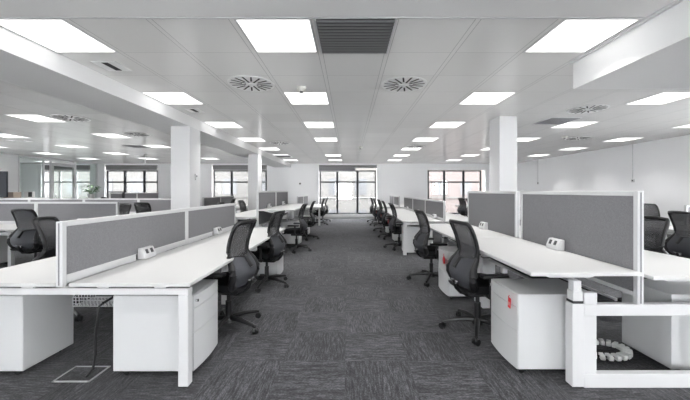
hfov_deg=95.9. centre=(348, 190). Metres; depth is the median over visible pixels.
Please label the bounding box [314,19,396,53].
ceiling vent
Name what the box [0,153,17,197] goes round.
wall
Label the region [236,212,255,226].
desk
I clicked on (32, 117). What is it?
recessed light
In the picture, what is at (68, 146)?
recessed light
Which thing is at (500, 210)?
screen
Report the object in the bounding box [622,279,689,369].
drawer pedestal
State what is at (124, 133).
ceiling vent
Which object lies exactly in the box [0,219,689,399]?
floor
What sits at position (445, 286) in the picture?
drawer pedestal
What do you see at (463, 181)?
window
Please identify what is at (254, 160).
column
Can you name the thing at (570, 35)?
recessed light
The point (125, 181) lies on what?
window
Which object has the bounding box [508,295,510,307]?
tag
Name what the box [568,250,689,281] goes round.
desk
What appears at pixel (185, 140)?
column
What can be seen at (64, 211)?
screen
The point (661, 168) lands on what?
wall
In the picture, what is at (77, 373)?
outlet box
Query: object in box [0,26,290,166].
ceiling beam
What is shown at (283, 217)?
baseboard
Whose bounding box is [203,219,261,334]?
office chair
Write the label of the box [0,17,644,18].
trim
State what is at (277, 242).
office chair
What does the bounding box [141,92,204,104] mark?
recessed light
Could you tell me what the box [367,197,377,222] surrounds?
office chair
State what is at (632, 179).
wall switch
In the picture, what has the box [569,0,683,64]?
trim
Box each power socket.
[136,246,155,259]
[213,227,222,234]
[479,222,487,229]
[546,237,564,250]
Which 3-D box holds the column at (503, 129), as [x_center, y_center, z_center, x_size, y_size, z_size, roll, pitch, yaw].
[2.860,0.005,5.780,0.320,2.710,0.400,0,0,0]
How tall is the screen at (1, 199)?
0.442 m
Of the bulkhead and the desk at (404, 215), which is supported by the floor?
the desk at (404, 215)
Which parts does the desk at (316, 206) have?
leg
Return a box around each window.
[45,170,89,197]
[107,170,157,197]
[213,170,266,196]
[320,170,375,213]
[428,170,480,213]
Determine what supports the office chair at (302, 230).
on the floor
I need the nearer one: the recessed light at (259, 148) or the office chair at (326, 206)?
the recessed light at (259, 148)
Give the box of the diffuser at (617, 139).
[608,138,639,140]
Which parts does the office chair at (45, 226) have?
frame, lumbar panel, leg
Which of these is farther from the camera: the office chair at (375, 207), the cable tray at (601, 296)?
the office chair at (375, 207)
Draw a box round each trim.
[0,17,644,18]
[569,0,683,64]
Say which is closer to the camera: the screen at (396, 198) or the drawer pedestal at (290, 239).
the drawer pedestal at (290, 239)
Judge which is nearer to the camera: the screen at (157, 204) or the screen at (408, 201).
the screen at (157, 204)
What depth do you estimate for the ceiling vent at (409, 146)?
9.36 m
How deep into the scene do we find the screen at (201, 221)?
4.29 m
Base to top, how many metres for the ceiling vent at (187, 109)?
0.008 m
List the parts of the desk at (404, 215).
leg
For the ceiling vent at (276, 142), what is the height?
0.012 m
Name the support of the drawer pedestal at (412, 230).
on the floor
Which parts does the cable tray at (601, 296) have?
rail, rail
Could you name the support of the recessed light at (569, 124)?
in the ceiling
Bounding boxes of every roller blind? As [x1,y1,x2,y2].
[45,165,89,169]
[105,165,157,169]
[213,165,266,169]
[319,165,376,170]
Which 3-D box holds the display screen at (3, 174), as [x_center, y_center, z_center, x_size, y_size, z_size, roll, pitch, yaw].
[-11.920,0.350,10.500,0.880,2.020,0.500,0,0,0]
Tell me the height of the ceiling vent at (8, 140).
0.008 m
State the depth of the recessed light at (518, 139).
8.13 m
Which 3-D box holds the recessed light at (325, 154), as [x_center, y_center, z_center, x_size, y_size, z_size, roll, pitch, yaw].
[-0.600,-1.347,11.772,0.596,0.005,0.596,0,0,0]
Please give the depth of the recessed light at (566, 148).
10.07 m
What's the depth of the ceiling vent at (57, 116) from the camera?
5.73 m
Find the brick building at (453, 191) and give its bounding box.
[429,170,482,212]
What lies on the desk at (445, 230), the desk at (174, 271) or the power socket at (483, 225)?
the power socket at (483, 225)
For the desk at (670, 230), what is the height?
0.730 m
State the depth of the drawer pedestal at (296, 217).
9.44 m
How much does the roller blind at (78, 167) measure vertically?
0.255 m
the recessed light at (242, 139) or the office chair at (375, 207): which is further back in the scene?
the office chair at (375, 207)
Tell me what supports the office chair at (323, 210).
on the floor
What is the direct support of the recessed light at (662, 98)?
in the ceiling
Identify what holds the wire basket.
hanging from the desk at (174, 271)
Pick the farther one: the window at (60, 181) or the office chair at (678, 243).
the window at (60, 181)
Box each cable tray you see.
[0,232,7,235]
[67,240,198,285]
[448,238,616,300]
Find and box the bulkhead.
[573,0,689,88]
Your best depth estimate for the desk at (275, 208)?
7.29 m
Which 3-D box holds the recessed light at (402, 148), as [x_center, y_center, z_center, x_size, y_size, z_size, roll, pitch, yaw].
[1.990,-1.347,9.963,0.596,0.005,0.596,0,0,0]
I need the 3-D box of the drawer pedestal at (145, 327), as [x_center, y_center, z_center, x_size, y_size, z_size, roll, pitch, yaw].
[-1.415,1.061,2.475,0.610,0.598,0.420,0,0,0]
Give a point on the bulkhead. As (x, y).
(655, 54)
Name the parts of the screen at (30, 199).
fabric panel, rail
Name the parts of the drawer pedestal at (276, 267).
drawer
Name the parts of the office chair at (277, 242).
seat, arm post, leg, frame, leg, leg, lumbar panel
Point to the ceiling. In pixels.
(457, 58)
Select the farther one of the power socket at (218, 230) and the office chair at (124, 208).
the office chair at (124, 208)
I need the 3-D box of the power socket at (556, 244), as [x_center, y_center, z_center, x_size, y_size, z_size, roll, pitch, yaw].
[1.956,0.499,2.938,0.100,0.100,0.185,0,0,0]
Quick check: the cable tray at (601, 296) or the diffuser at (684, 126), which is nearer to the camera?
the cable tray at (601, 296)
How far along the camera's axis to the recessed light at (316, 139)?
8.20 m
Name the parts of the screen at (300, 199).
fabric panel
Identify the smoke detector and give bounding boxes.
[296,86,305,92]
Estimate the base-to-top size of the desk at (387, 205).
0.730 m
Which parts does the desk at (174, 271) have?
leg, leg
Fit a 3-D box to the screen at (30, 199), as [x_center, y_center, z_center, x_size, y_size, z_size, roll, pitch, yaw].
[-8.129,0.429,8.660,1.520,0.442,0.045,0,0,0]
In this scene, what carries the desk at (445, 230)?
on the floor
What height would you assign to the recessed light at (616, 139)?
0.005 m
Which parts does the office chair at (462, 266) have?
leg, lumbar panel, frame, leg, leg, seat, leg, leg, arm post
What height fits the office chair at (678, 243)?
1.078 m
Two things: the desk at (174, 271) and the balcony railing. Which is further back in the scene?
the balcony railing
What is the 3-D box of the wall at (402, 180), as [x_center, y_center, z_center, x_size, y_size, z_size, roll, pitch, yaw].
[-3.975,0.005,15.405,24.650,2.710,0.250,0,0,0]
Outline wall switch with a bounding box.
[631,144,634,181]
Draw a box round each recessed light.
[0,19,117,52]
[0,134,28,137]
[4,114,65,121]
[38,153,62,154]
[56,145,88,147]
[93,134,130,137]
[107,153,130,154]
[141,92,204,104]
[143,145,170,147]
[204,122,242,127]
[234,19,317,52]
[238,138,265,141]
[259,148,279,149]
[274,155,291,156]
[283,92,329,104]
[303,122,334,127]
[314,138,337,141]
[325,154,340,155]
[394,154,410,155]
[401,148,420,149]
[411,138,437,141]
[429,122,465,127]
[458,92,516,104]
[462,154,480,155]
[517,138,539,141]
[523,19,640,52]
[530,154,550,155]
[551,122,597,127]
[560,148,584,149]
[602,138,640,141]
[624,92,689,104]
[672,124,689,127]
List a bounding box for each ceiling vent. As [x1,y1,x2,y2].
[8,140,31,141]
[50,114,90,121]
[90,61,131,70]
[122,132,150,136]
[122,145,151,147]
[184,108,203,111]
[227,75,274,91]
[270,141,289,144]
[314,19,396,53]
[381,76,426,91]
[405,145,423,147]
[532,118,580,124]
[564,136,591,139]
[567,104,609,113]
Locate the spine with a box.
[596,338,632,360]
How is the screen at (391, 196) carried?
attached to the desk at (387, 205)
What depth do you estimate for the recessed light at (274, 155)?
11.94 m
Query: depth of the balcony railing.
16.58 m
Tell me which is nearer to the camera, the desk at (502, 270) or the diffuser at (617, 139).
the desk at (502, 270)
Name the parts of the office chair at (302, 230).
seat, frame, lumbar panel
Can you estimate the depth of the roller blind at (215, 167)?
15.32 m
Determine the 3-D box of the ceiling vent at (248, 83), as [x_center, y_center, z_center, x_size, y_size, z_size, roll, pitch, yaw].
[-1.228,-1.342,3.913,0.570,0.012,0.570,0,0,0]
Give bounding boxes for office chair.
[6,209,42,260]
[32,216,109,321]
[119,203,131,214]
[134,202,151,212]
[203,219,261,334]
[238,200,249,221]
[251,210,288,292]
[282,203,310,253]
[302,201,318,240]
[313,198,327,224]
[316,197,330,221]
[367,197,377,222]
[370,198,381,226]
[373,199,384,231]
[378,201,391,239]
[383,203,402,250]
[406,209,447,286]
[439,219,508,345]
[457,198,465,214]
[465,198,467,216]
[597,216,669,301]
[644,203,659,216]
[664,211,689,258]
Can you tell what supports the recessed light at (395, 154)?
in the ceiling
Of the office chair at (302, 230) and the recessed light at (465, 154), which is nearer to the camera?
the office chair at (302, 230)
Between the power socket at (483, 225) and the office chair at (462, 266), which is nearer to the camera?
the office chair at (462, 266)
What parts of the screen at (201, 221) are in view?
post, rail, rail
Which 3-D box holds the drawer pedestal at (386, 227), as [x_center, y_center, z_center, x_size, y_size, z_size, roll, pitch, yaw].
[1.480,1.061,10.000,0.610,0.598,0.420,0,0,0]
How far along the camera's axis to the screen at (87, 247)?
2.53 m
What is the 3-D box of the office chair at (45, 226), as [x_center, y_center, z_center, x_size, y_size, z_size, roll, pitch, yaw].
[-3.115,0.821,3.440,0.709,1.078,0.684,0,0,-18]
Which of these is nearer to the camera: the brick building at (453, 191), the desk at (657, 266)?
the desk at (657, 266)
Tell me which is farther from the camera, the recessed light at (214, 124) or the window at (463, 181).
the window at (463, 181)
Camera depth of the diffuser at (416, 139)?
8.13 m
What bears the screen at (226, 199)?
attached to the desk
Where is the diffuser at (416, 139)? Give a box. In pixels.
[413,138,437,140]
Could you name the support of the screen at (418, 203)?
attached to the desk at (404, 215)
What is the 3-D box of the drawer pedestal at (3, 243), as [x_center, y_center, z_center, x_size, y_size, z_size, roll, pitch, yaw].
[-6.550,1.061,5.570,0.420,0.598,0.610,0,0,0]
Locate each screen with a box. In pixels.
[0,171,7,196]
[0,198,28,201]
[0,202,35,223]
[29,198,83,201]
[36,202,118,220]
[56,208,186,286]
[84,198,138,213]
[109,193,136,197]
[137,192,158,197]
[138,198,170,211]
[187,203,235,243]
[202,196,220,205]
[221,196,233,203]
[256,191,275,226]
[276,191,287,219]
[297,196,303,203]
[304,195,307,203]
[390,195,393,203]
[394,196,399,206]
[404,197,412,210]
[413,198,424,211]
[425,199,445,221]
[468,191,519,237]
[521,191,643,304]
[684,205,689,211]
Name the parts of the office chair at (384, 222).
frame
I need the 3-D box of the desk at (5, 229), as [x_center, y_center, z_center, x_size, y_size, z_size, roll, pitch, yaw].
[-6.795,0.995,5.990,4.706,0.730,1.700,0,0,0]
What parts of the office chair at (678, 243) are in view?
lumbar panel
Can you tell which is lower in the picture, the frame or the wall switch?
the frame
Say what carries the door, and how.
in the glass wall at (19, 156)
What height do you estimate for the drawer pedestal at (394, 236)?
0.598 m
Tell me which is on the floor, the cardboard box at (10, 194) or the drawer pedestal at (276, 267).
the drawer pedestal at (276, 267)
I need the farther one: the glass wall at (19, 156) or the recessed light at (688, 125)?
the glass wall at (19, 156)
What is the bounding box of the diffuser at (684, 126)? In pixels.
[674,125,689,127]
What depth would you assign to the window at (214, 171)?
15.37 m
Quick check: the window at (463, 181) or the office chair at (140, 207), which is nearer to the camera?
the office chair at (140, 207)
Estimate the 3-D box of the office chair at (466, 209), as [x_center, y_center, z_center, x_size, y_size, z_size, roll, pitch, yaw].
[4.745,0.821,12.025,0.709,1.078,0.683,0,0,8]
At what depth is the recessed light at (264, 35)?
2.69 m
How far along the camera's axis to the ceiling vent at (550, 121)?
5.99 m
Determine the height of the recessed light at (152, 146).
0.005 m
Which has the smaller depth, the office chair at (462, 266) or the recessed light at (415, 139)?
the office chair at (462, 266)
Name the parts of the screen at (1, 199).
rail, fabric panel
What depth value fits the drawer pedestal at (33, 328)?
2.33 m
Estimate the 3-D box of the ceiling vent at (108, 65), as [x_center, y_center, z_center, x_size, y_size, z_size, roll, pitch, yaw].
[-2.560,-1.345,3.360,0.260,0.008,0.260,0,0,0]
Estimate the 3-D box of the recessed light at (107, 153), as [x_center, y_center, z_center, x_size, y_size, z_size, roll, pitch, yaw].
[-8.370,-1.347,11.200,0.596,0.005,0.596,0,0,0]
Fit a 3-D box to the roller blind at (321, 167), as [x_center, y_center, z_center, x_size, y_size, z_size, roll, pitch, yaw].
[-0.060,-1.127,15.330,2.840,0.305,0.070,0,0,0]
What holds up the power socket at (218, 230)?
on the desk at (174, 271)
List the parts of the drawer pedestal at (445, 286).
drawer, drawer, drawer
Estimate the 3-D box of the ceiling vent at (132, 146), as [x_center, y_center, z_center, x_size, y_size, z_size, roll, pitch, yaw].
[-6.400,-1.344,9.400,0.600,0.010,0.580,0,0,0]
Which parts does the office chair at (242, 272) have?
seat, leg, leg, frame, lumbar panel, leg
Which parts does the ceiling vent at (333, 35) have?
frame, frame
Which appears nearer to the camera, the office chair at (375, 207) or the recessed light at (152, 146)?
the recessed light at (152, 146)
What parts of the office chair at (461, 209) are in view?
lumbar panel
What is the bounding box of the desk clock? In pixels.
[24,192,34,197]
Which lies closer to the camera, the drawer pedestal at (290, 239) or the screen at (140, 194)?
the drawer pedestal at (290, 239)
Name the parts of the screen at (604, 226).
post, rail, rail, post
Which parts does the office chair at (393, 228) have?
lumbar panel, frame, seat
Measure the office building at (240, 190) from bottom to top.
15.000 m
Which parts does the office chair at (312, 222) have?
frame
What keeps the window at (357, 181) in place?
in the wall at (402, 180)
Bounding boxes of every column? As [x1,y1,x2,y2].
[171,126,199,209]
[248,154,261,226]
[490,116,516,266]
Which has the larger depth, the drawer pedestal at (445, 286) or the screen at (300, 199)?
the screen at (300, 199)
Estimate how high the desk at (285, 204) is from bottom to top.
0.950 m
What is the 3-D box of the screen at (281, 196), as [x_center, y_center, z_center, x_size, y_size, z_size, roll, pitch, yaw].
[-2.000,0.470,9.279,0.045,0.940,1.640,0,0,0]
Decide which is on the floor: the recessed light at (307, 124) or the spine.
the spine
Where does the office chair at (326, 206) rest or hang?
on the floor
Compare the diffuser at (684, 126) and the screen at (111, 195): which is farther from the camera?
the screen at (111, 195)
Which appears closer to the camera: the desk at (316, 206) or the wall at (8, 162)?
the wall at (8, 162)
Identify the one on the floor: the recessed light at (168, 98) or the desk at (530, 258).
the desk at (530, 258)
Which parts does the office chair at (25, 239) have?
lumbar panel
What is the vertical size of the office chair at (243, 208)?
1.078 m
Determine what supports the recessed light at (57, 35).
in the ceiling
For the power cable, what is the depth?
2.27 m
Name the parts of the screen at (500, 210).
rail, post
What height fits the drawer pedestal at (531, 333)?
0.598 m
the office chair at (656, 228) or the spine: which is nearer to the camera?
the spine
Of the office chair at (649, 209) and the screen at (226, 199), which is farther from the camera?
the screen at (226, 199)
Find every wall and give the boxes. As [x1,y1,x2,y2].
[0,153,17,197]
[18,155,96,197]
[21,164,489,216]
[517,135,689,237]
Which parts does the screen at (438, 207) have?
rail, rail, fabric panel, post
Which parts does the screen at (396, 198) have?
fabric panel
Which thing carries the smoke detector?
attached to the ceiling
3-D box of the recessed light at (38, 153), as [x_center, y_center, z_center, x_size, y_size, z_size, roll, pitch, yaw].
[-10.850,-1.347,11.200,0.596,0.005,0.596,0,0,0]
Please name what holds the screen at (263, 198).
attached to the desk at (275, 208)
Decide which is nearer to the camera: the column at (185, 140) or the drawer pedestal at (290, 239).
the column at (185, 140)
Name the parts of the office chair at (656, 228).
lumbar panel, frame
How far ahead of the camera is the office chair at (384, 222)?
8.84 m
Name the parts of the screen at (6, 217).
rail, rail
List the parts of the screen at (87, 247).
post, rail, rail, post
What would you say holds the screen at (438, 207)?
attached to the desk at (404, 215)
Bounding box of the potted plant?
[80,184,100,197]
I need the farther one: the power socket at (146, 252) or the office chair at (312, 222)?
the office chair at (312, 222)
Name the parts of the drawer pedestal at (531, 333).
drawer, drawer, drawer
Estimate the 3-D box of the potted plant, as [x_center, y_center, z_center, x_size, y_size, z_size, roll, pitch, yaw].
[-10.652,0.037,12.827,0.741,0.643,0.733,0,0,0]
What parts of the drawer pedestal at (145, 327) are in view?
drawer, drawer, drawer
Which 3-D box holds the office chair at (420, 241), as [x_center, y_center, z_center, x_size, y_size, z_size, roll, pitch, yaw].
[1.239,0.821,4.743,0.709,1.078,0.684,0,0,-6]
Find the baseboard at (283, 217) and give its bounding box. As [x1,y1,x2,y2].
[282,217,376,218]
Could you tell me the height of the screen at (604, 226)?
0.782 m
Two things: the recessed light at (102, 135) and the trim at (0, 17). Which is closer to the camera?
the trim at (0, 17)
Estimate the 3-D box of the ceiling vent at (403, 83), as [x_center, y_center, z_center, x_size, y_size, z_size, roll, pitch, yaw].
[0.695,-1.342,3.933,0.570,0.012,0.570,0,0,-17]
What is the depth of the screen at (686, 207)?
5.70 m
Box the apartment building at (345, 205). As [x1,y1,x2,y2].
[319,168,375,212]
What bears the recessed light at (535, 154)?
in the ceiling
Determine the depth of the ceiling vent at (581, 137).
7.93 m
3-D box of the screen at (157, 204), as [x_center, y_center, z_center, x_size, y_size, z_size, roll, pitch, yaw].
[-5.089,0.429,8.660,1.520,0.442,0.045,0,0,0]
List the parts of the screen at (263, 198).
post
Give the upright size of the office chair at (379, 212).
1.078 m
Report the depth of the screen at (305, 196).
14.43 m
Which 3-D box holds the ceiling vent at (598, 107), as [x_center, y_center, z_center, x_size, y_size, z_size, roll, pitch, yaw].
[3.930,-1.342,5.120,0.570,0.012,0.570,0,0,-34]
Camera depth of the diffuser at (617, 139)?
8.13 m
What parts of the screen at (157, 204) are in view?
rail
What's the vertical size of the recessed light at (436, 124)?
0.005 m
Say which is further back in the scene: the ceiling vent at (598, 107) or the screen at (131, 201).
the screen at (131, 201)
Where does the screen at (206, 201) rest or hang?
attached to the desk
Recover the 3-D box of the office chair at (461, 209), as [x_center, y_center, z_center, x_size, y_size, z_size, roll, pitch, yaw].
[4.834,0.821,13.020,0.709,1.078,0.683,0,0,-20]
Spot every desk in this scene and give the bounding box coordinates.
[0,224,16,266]
[0,228,284,386]
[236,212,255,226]
[258,206,300,227]
[279,204,310,219]
[295,204,324,225]
[374,204,403,224]
[382,208,467,255]
[429,224,512,301]
[452,237,642,386]
[500,226,520,273]
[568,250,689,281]
[663,221,673,249]
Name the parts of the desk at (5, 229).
leg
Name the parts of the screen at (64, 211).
rail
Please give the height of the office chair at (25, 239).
1.078 m
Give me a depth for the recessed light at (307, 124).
6.29 m
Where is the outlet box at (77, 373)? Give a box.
[51,366,110,381]
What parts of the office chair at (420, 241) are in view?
leg, lumbar panel, frame, seat, arm post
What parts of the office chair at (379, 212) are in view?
frame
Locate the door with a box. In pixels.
[52,162,75,197]
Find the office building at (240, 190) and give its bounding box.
[46,167,266,212]
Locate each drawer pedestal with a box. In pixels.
[0,236,7,263]
[0,281,72,374]
[113,279,217,374]
[257,242,282,277]
[280,220,301,243]
[289,215,309,233]
[385,214,391,233]
[392,219,409,241]
[401,225,432,253]
[437,246,494,298]
[489,279,586,372]
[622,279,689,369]
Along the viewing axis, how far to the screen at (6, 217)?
5.97 m
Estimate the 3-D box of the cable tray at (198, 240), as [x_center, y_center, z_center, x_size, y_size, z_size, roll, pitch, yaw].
[-2.260,0.770,3.745,0.260,0.060,2.550,0,0,0]
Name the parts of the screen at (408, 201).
fabric panel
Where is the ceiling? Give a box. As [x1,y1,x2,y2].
[0,0,689,163]
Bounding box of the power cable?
[85,296,112,376]
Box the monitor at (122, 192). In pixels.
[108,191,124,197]
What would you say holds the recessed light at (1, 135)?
in the ceiling
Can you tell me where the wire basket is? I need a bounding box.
[72,295,112,306]
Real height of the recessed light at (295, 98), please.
0.005 m
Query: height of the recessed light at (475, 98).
0.005 m
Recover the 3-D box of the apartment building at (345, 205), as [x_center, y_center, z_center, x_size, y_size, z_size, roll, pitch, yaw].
[-0.400,-1.640,32.440,15.200,12.000,3.120,0,0,0]
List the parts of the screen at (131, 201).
rail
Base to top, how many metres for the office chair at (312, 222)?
1.078 m
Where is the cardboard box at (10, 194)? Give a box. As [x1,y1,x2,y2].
[3,192,20,197]
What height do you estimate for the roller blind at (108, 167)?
0.255 m
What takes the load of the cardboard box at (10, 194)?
on the storage cabinet
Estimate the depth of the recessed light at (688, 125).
6.49 m
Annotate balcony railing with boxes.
[319,197,374,197]

